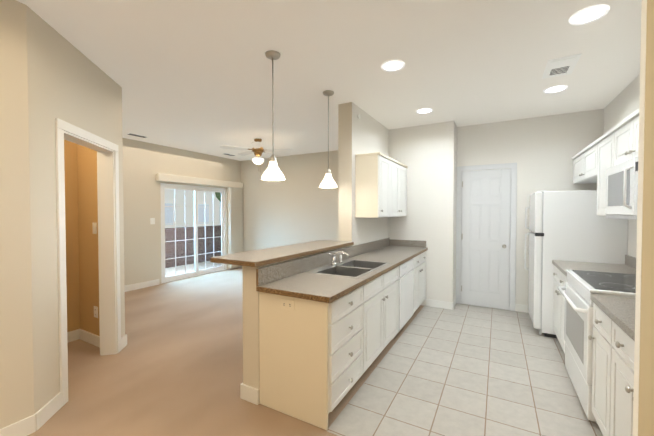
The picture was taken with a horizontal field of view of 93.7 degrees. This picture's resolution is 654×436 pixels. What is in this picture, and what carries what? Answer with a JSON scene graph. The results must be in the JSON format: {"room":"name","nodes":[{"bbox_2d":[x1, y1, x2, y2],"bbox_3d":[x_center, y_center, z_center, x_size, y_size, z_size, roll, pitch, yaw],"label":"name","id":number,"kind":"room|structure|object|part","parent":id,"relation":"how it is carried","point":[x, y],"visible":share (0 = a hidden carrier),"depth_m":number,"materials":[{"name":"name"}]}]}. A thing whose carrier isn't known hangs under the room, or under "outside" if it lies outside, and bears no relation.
{"room":"kitchen","nodes":[
{"label":"kitchen","id":0,"kind":"room"},
{"bbox_2d":[0,0,33,428],"bbox_3d":[-2.726,0.046,0.625,0.120,2.740,3.150,1,1,29],"label":"wall","id":1,"kind":"structure","parent":0,"point":[16,371],"depth_m":1.91,"materials":[{"name":"beige paint"}]},
{"bbox_2d":[64,140,79,331],"bbox_3d":[-3.537,0.014,2.210,0.120,2.740,2.930,1,1,29],"label":"wall","id":2,"kind":"structure","parent":0,"point":[72,281],"depth_m":3.38,"materials":[{"name":"brown paint"}]},
{"bbox_2d":[26,5,124,413],"bbox_3d":[-2.099,0.006,2.603,0.130,2.740,1.312,0,1,-11],"label":"wall","id":3,"kind":"structure","parent":0,"point":[69,82],"depth_m":2.16,"materials":[{"name":"beige paint"}]},
{"bbox_2d":[0,329,126,435],"bbox_3d":[-3.066,1.345,1.425,1.494,0.110,4.170,1,1,29],"label":"baseboard","id":4,"kind":"structure","parent":3,"relation":"attached to","point":[44,414],"depth_m":2.09,"materials":[{"name":"white paint"}]},
{"bbox_2d":[55,118,120,405],"bbox_3d":[-2.110,0.323,2.667,0.166,2.105,0.930,0,1,-11],"label":"door frame","id":5,"kind":"structure","parent":3,"relation":"attached to","point":[108,242],"depth_m":3.03,"materials":[{"name":"white paint"}]},
{"bbox_2d":[76,144,99,335],"bbox_3d":[-2.534,-0.008,3.311,0.500,2.740,0.030,1,1,29],"label":"wall","id":6,"kind":"structure","parent":0,"point":[81,217],"depth_m":3.34,"materials":[{"name":"brown paint"}]},
{"bbox_2d":[92,223,96,233],"bbox_3d":[-2.470,0.108,3.254,0.080,0.120,0.010,1,1,29],"label":"light switch","id":7,"kind":"object","parent":6,"relation":"attached to","point":[94,226],"visible":1,"depth_m":3.25,"materials":[{"name":"white plastic"}]},
{"bbox_2d":[94,306,97,317],"bbox_3d":[-2.469,1.003,3.273,0.080,0.120,0.008,1,1,29],"label":"outlet","id":8,"kind":"object","parent":6,"relation":"attached to","point":[96,311],"visible":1,"depth_m":3.27,"materials":[{"name":"white plastic"}]},
{"bbox_2d":[122,138,240,285],"bbox_3d":[-3.264,-0.066,6.190,0.120,2.740,4.290,1,1,29],"label":"wall","id":9,"kind":"structure","parent":0,"point":[144,163],"depth_m":5.85,"materials":[{"name":"beige paint"}]},
{"bbox_2d":[124,279,158,291],"bbox_3d":[-3.744,1.269,5.219,0.014,0.110,1.840,1,1,29],"label":"baseboard","id":10,"kind":"structure","parent":9,"relation":"attached to","point":[136,286],"depth_m":5.72,"materials":[{"name":"white paint"}]},
{"bbox_2d":[150,218,154,223],"bbox_3d":[-3.353,0.060,5.899,0.010,0.120,0.090,1,1,29],"label":"light switch","id":11,"kind":"object","parent":9,"relation":"attached to","point":[152,220],"visible":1,"depth_m":5.89,"materials":[{"name":"white plastic"}]},
{"bbox_2d":[160,183,226,283],"bbox_3d":[-2.912,0.291,6.814,0.095,1.996,1.686,1,1,29],"label":"sliding glass door","id":12,"kind":"structure","parent":9,"relation":"in","point":[196,271],"depth_m":6.77,"materials":[{"name":"white plastic"}]},
{"bbox_2d":[156,173,242,267],"bbox_3d":[-2.734,0.187,6.913,0.101,2.135,2.240,1,1,29],"label":"vertical blinds","id":13,"kind":"object","parent":12,"relation":"attached to","point":[235,218],"visible":1,"depth_m":7.54,"materials":[{"name":"white"}]},
{"bbox_2d":[28,267,423,435],"bbox_3d":[-1.204,1.407,2.604,7.240,0.060,8.640,1,1,29],"label":"floor carpet","id":14,"kind":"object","parent":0,"point":[173,366],"visible":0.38,"depth_m":2.68,"materials":[{"name":"beige carpet"}]},
{"bbox_2d":[259,286,365,429],"bbox_3d":[-0.106,0.954,2.368,0.592,0.846,0.558,1,1,29],"label":"base cabinet","id":15,"kind":"object","parent":14,"relation":"on","point":[332,324],"depth_m":2.13,"materials":[{"name":"white"}]},
{"bbox_2d":[281,298,294,311],"bbox_3d":[-0.274,0.604,2.130,0.120,0.075,0.008,1,1,29],"label":"outlet","id":16,"kind":"object","parent":15,"relation":"attached to","point":[287,304],"depth_m":2.13,"materials":[{"name":"beige plastic"}]},
{"bbox_2d":[256,270,365,301],"bbox_3d":[-0.102,0.512,2.346,0.612,0.040,0.605,1,1,29],"label":"countertop","id":17,"kind":"structure","parent":15,"relation":"on","point":[312,287],"depth_m":2.21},
{"bbox_2d":[308,259,388,277],"bbox_3d":[0.248,0.565,2.974,0.476,0.177,0.866,1,1,29],"label":"sink","id":18,"kind":"object","parent":17,"relation":"in","point":[348,268],"depth_m":2.99,"materials":[{"name":"silver metal"}]},
{"bbox_2d":[310,262,397,369],"bbox_3d":[0.279,0.940,3.059,0.592,0.846,1.025,1,1,29],"label":"base cabinet","id":19,"kind":"object","parent":14,"relation":"on","point":[381,286],"depth_m":2.88,"materials":[{"name":"white wood"}]},
{"bbox_2d":[329,251,348,265],"bbox_3d":[0.153,0.402,3.076,0.203,0.144,0.265,1,1,29],"label":"faucet","id":20,"kind":"object","parent":19,"relation":"on","point":[340,263],"depth_m":3.06,"materials":[{"name":"silver metal"}]},
{"bbox_2d":[342,246,425,265],"bbox_3d":[0.851,0.477,4.055,0.612,0.040,1.647,1,1,29],"label":"countertop","id":21,"kind":"structure","parent":19,"relation":"on","point":[392,255],"depth_m":3.78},
{"bbox_2d":[398,254,417,332],"bbox_3d":[0.692,0.926,3.784,0.607,0.846,0.755,1,1,29],"label":"base cabinet","id":22,"kind":"object","parent":14,"relation":"on","point":[408,272],"depth_m":3.63,"materials":[{"name":"white"}]},
{"bbox_2d":[393,258,413,338],"bbox_3d":[0.915,0.933,3.660,0.095,0.835,0.615,1,1,29],"label":"dishwasher","id":23,"kind":"object","parent":22,"relation":"in","point":[406,271],"depth_m":3.56,"materials":[{"name":"white metal"}]},
{"bbox_2d":[418,254,425,306],"bbox_3d":[1.043,0.913,4.429,0.592,0.846,0.822,1,1,29],"label":"base cabinet","id":24,"kind":"object","parent":14,"relation":"on","point":[421,257],"depth_m":4.38,"materials":[{"name":"white wood"}]},
{"bbox_2d":[241,150,337,251],"bbox_3d":[-0.410,-0.082,6.987,4.091,2.740,0.120,1,1,29],"label":"wall","id":25,"kind":"structure","parent":0,"point":[298,204],"depth_m":7.15,"materials":[{"name":"beige paint"}]},
{"bbox_2d":[242,102,351,403],"bbox_3d":[0.450,-0.025,4.146,0.180,2.740,4.245,1,1,29],"label":"wall","id":26,"kind":"structure","parent":0,"point":[250,335],"depth_m":3.02,"materials":[{"name":"beige paint"}]},
{"bbox_2d":[240,383,257,399],"bbox_3d":[0.342,1.290,4.157,0.034,0.110,4.139,1,1,29],"label":"baseboard","id":27,"kind":"structure","parent":26,"relation":"attached to","point":[245,390],"depth_m":2.32,"materials":[{"name":"white paint"}]},
{"bbox_2d":[256,238,389,285],"bbox_3d":[0.461,0.492,3.451,0.519,0.295,3.082,1,1,29],"label":"backsplash","id":28,"kind":"structure","parent":26,"relation":"attached to","point":[281,270],"depth_m":2.90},
{"bbox_2d":[16,0,641,160],"bbox_3d":[-1.204,-1.413,2.547,7.240,0.100,8.640,1,1,29],"label":"ceiling","id":29,"kind":"structure","parent":0,"point":[193,75],"depth_m":2.67,"materials":[{"name":"white paint"}]},
{"bbox_2d":[127,133,146,137],"bbox_3d":[-3.253,-1.413,5.258,0.120,0.008,0.320,1,1,29],"label":"ceiling vent","id":30,"kind":"object","parent":29,"relation":"in","point":[136,135],"visible":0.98,"depth_m":5.24,"materials":[{"name":"silver metal"}]},
{"bbox_2d":[220,138,288,170],"bbox_3d":[-1.230,-1.123,5.599,1.254,0.602,1.214,1,1,29],"label":"ceiling fan","id":31,"kind":"object","parent":29,"relation":"hanging from","point":[257,150],"visible":1,"depth_m":5.48,"materials":[{"name":"gold metal"}]},
{"bbox_3d":[-1.248,-1.268,5.552,0.210,0.310,0.210,1,1,29],"label":"motor","id":32,"kind":"part","parent":31,"relation":"part of","materials":[{"name":"gold metal"}]},
{"bbox_2d":[261,50,284,180],"bbox_3d":[-0.452,-0.843,2.563,0.200,1.040,0.200,1,1,29],"label":"pendant light","id":33,"kind":"object","parent":29,"relation":"hanging from","point":[272,172],"visible":1,"depth_m":2.54,"materials":[{"name":"white glass"}]},
{"bbox_3d":[-0.452,-0.397,2.572,0.200,0.148,0.200,1,1,29],"label":"lamp shade","id":34,"kind":"part","parent":33,"relation":"part of","materials":[{"name":"white glass"}]},
{"bbox_2d":[319,90,336,187],"bbox_3d":[0.015,-0.859,3.379,0.200,1.040,0.200,1,1,29],"label":"pendant light","id":35,"kind":"object","parent":29,"relation":"hanging from","point":[328,181],"visible":1,"depth_m":3.35,"materials":[{"name":"white glass"}]},
{"bbox_3d":[0.015,-0.414,3.388,0.200,0.148,0.200,1,1,29],"label":"lamp shade","id":36,"kind":"part","parent":35,"relation":"part of","materials":[{"name":"white glass"}]},
{"bbox_2d":[381,60,404,70],"bbox_3d":[0.591,-1.364,2.749,0.208,0.006,0.208,1,1,29],"label":"recessed light","id":37,"kind":"object","parent":29,"relation":"in","point":[393,65],"visible":1,"depth_m":2.74,"materials":[{"name":"white"}]},
{"bbox_2d":[416,108,432,113],"bbox_3d":[1.264,-1.389,3.977,0.208,0.006,0.208,1,1,29],"label":"recessed light","id":38,"kind":"object","parent":29,"relation":"in","point":[424,110],"visible":0.96,"depth_m":3.96,"materials":[{"name":"white"}]},
{"bbox_2d":[544,85,567,92],"bbox_3d":[2.441,-1.374,3.275,0.208,0.006,0.208,1,1,29],"label":"recessed light","id":39,"kind":"object","parent":29,"relation":"in","point":[555,89],"visible":0.96,"depth_m":3.27,"materials":[{"name":"white"}]},
{"bbox_2d":[542,53,581,78],"bbox_3d":[2.110,-1.359,2.773,0.230,0.016,0.420,1,1,29],"label":"ceiling vent","id":40,"kind":"object","parent":29,"relation":"in","point":[566,65],"visible":1,"depth_m":2.74,"materials":[{"name":"silver metal"}]},
{"bbox_2d":[569,4,609,24],"bbox_3d":[1.741,-1.349,2.040,0.208,0.006,0.208,1,1,29],"label":"recessed light","id":41,"kind":"object","parent":29,"relation":"in","point":[588,14],"visible":1,"depth_m":2.03,"materials":[{"name":"white"}]},
{"bbox_2d":[352,102,456,305],"bbox_3d":[1.154,-0.026,4.227,0.972,2.740,1.778,1,1,29],"label":"wall","id":42,"kind":"structure","parent":0,"point":[426,154],"depth_m":4.57,"materials":[{"name":"white paint"}]},
{"bbox_2d":[355,152,390,217],"bbox_3d":[0.593,-0.395,3.889,0.307,0.770,0.458,1,1,29],"label":"upper cabinet","id":43,"kind":"object","parent":42,"relation":"attached to","point":[380,184],"depth_m":3.71,"materials":[{"name":"white wood"}]},
{"bbox_2d":[391,158,406,216],"bbox_3d":[0.871,-0.405,4.389,0.307,0.770,0.918,1,1,29],"label":"upper cabinet","id":44,"kind":"object","parent":42,"relation":"attached to","point":[398,170],"depth_m":4.32,"materials":[{"name":"white wood"}]},
{"bbox_2d":[390,239,425,245],"bbox_3d":[1.247,0.393,4.762,0.570,0.100,0.022,1,1,29],"label":"backsplash","id":45,"kind":"structure","parent":42,"relation":"attached to","point":[393,242],"depth_m":4.77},
{"bbox_2d":[426,299,453,309],"bbox_3d":[1.671,1.280,4.552,0.384,0.106,0.014,1,1,29],"label":"baseboard","id":46,"kind":"structure","parent":42,"relation":"attached to","point":[429,302],"depth_m":4.54,"materials":[{"name":"white paint"}]},
{"bbox_2d":[327,303,602,435],"bbox_3d":[1.759,1.367,2.975,2.126,0.004,3.425,1,1,29],"label":"floor","id":47,"kind":"structure","parent":0,"point":[464,370],"depth_m":2.52,"materials":[{"name":"tile"}]},
{"bbox_2d":[524,190,627,337],"bbox_3d":[2.889,0.516,3.671,0.838,1.667,0.762,1,1,29],"label":"fridge","id":48,"kind":"object","parent":47,"relation":"on","point":[568,226],"visible":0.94,"depth_m":3.40,"materials":[{"name":"white enameled metal"},{"name":"dark plastic"}]},
{"bbox_2d":[553,267,634,352],"bbox_3d":[2.610,0.943,2.942,0.610,0.846,0.792,1,1,29],"label":"base cabinet","id":49,"kind":"object","parent":47,"relation":"on","point":[560,280],"depth_m":3.10,"materials":[{"name":"white wood"}]},
{"bbox_2d":[552,260,635,274],"bbox_3d":[2.603,0.500,2.936,0.625,0.040,0.792,1,1,29],"label":"countertop","id":50,"kind":"structure","parent":49,"relation":"on","point":[561,266],"depth_m":2.97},
{"bbox_2d":[588,299,603,427],"bbox_3d":[1.907,0.968,1.681,0.610,0.846,0.438,1,1,29],"label":"base cabinet","id":51,"kind":"object","parent":47,"relation":"on","point":[597,410],"depth_m":1.90,"materials":[{"name":"white wood"}]},
{"bbox_2d":[557,269,635,422],"bbox_3d":[2.178,0.831,2.253,0.694,1.095,0.820,1,1,29],"label":"range","id":52,"kind":"object","parent":47,"relation":"on","point":[580,287],"visible":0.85,"depth_m":2.23,"materials":[{"name":"white metal"}]},
{"bbox_3d":[1.906,0.626,2.401,0.070,0.027,0.746,1,1,29],"label":"handle","id":53,"kind":"part","parent":52,"relation":"part of","materials":[{"name":"white metal"}]},
{"bbox_2d":[600,315,634,435],"bbox_3d":[1.661,0.977,1.240,0.610,0.846,0.817,1,1,29],"label":"base cabinet","id":54,"kind":"object","parent":47,"relation":"on","point":[613,337],"depth_m":1.59,"materials":[{"name":"white wood"}]},
{"bbox_2d":[590,295,634,342],"bbox_3d":[1.731,0.531,1.373,0.625,0.040,1.133,1,1,29],"label":"countertop","id":55,"kind":"structure","parent":54,"relation":"on","point":[621,310],"depth_m":1.69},
{"bbox_2d":[457,109,603,304],"bbox_3d":[2.847,-0.029,4.370,1.850,2.740,0.120,1,1,29],"label":"wall","id":56,"kind":"structure","parent":0,"point":[541,151],"depth_m":4.30,"materials":[{"name":"white paint"}]},
{"bbox_2d":[461,169,509,309],"bbox_3d":[2.350,0.308,4.564,0.630,2.033,0.030,1,1,29],"label":"pantry door","id":57,"kind":"structure","parent":56,"relation":"in","point":[485,233],"depth_m":4.54,"materials":[{"name":"white paint"}]},
{"bbox_2d":[461,181,505,290],"bbox_3d":[2.310,0.287,4.533,0.597,1.690,0.069,1,1,29],"label":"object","id":58,"kind":"structure","parent":57,"relation":"attached to","point":[503,245],"depth_m":4.68,"materials":[{"name":"silver metal"}]},
{"bbox_2d":[456,163,516,310],"bbox_3d":[2.355,0.271,4.572,0.794,2.123,0.018,1,1,29],"label":"door frame","id":59,"kind":"structure","parent":56,"relation":"attached to","point":[513,213],"depth_m":4.43,"materials":[{"name":"white paint"}]},
{"bbox_2d":[515,304,528,312],"bbox_3d":[3.107,1.288,4.175,0.940,0.106,0.014,1,1,29],"label":"baseboard","id":60,"kind":"structure","parent":56,"relation":"attached to","point":[518,307],"depth_m":4.36,"materials":[{"name":"white paint"}]},
{"bbox_2d":[603,74,639,257],"bbox_3d":[2.678,0.013,2.290,0.120,2.740,3.680,1,1,29],"label":"wall","id":61,"kind":"structure","parent":0,"point":[622,105],"depth_m":3.16,"materials":[{"name":"white paint"}]},
{"bbox_2d":[572,141,595,183],"bbox_3d":[3.055,-0.603,3.409,0.317,0.345,1.117,1,1,29],"label":"upper cabinet","id":62,"kind":"object","parent":61,"relation":"attached to","point":[584,162],"depth_m":3.44,"materials":[{"name":"white wood"}]},
{"bbox_2d":[596,129,611,215],"bbox_3d":[2.663,-0.389,2.710,0.317,0.745,0.488,1,1,29],"label":"upper cabinet","id":63,"kind":"object","parent":61,"relation":"attached to","point":[603,143],"depth_m":2.84,"materials":[{"name":"white wood"}]},
{"bbox_2d":[612,109,638,166],"bbox_3d":[2.343,-0.582,2.132,0.317,0.335,0.822,1,1,29],"label":"upper cabinet","id":64,"kind":"object","parent":61,"relation":"attached to","point":[618,143],"depth_m":2.32,"materials":[{"name":"white wood"}]},
{"bbox_2d":[605,157,637,219],"bbox_3d":[2.302,-0.201,2.163,0.409,0.422,0.816,1,1,29],"label":"microwave","id":65,"kind":"object","parent":64,"relation":"attached to","point":[621,190],"visible":0.56,"depth_m":2.24,"materials":[{"name":"white"}]},
{"bbox_3d":[2.058,-0.209,2.095,0.047,0.298,0.018,1,1,29],"label":"handle","id":66,"kind":"part","parent":65,"relation":"part of","materials":[{"name":"white plastic"}]},
{"bbox_2d":[625,255,635,266],"bbox_3d":[2.389,0.450,1.932,0.022,0.100,2.753,1,1,29],"label":"backsplash","id":67,"kind":"structure","parent":61,"relation":"attached to","point":[631,261],"depth_m":3.00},
{"bbox_2d":[638,0,653,435],"bbox_3d":[0.478,0.075,-0.776,0.738,2.740,3.820,1,1,29],"label":"wall","id":68,"kind":"structure","parent":0,"point":[646,402],"depth_m":0.99,"materials":[{"name":"beige paint"}]},
{"bbox_2d":[633,0,646,435],"bbox_3d":[1.074,-0.017,1.052,0.001,2.629,0.042,1,1,29],"label":"trim","id":69,"kind":"structure","parent":68,"relation":"attached to","point":[639,212],"depth_m":1.05,"materials":[{"name":"white paint"}]},
{"label":"outside","id":70,"kind":"structure","parent":0,"visible":0},
{"bbox_2d":[165,225,220,276],"bbox_3d":[-26.440,0.718,20.298,54.075,1.400,70.000,1,1,29],"label":"patio","id":71,"kind":"structure","parent":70,"point":[171,237],"depth_m":8.41,"materials":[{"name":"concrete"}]},
{"bbox_2d":[165,189,220,227],"bbox_3d":[-12.270,-3.086,17.991,9.600,8.900,7.500,1,1,29],"label":"house","id":72,"kind":"structure","parent":71,"relation":"on","point":[190,214],"depth_m":16.72,"materials":[{"name":"white"}]},
{"bbox_2d":[215,192,220,200],"bbox_3d":[-4.558,-0.596,14.830,1.800,4.050,1.800,1,1,29],"label":"trees","id":73,"kind":"object","parent":71,"relation":"on","point":[216,194],"depth_m":14.30,"materials":[{"name":"green plant"}]}
]}

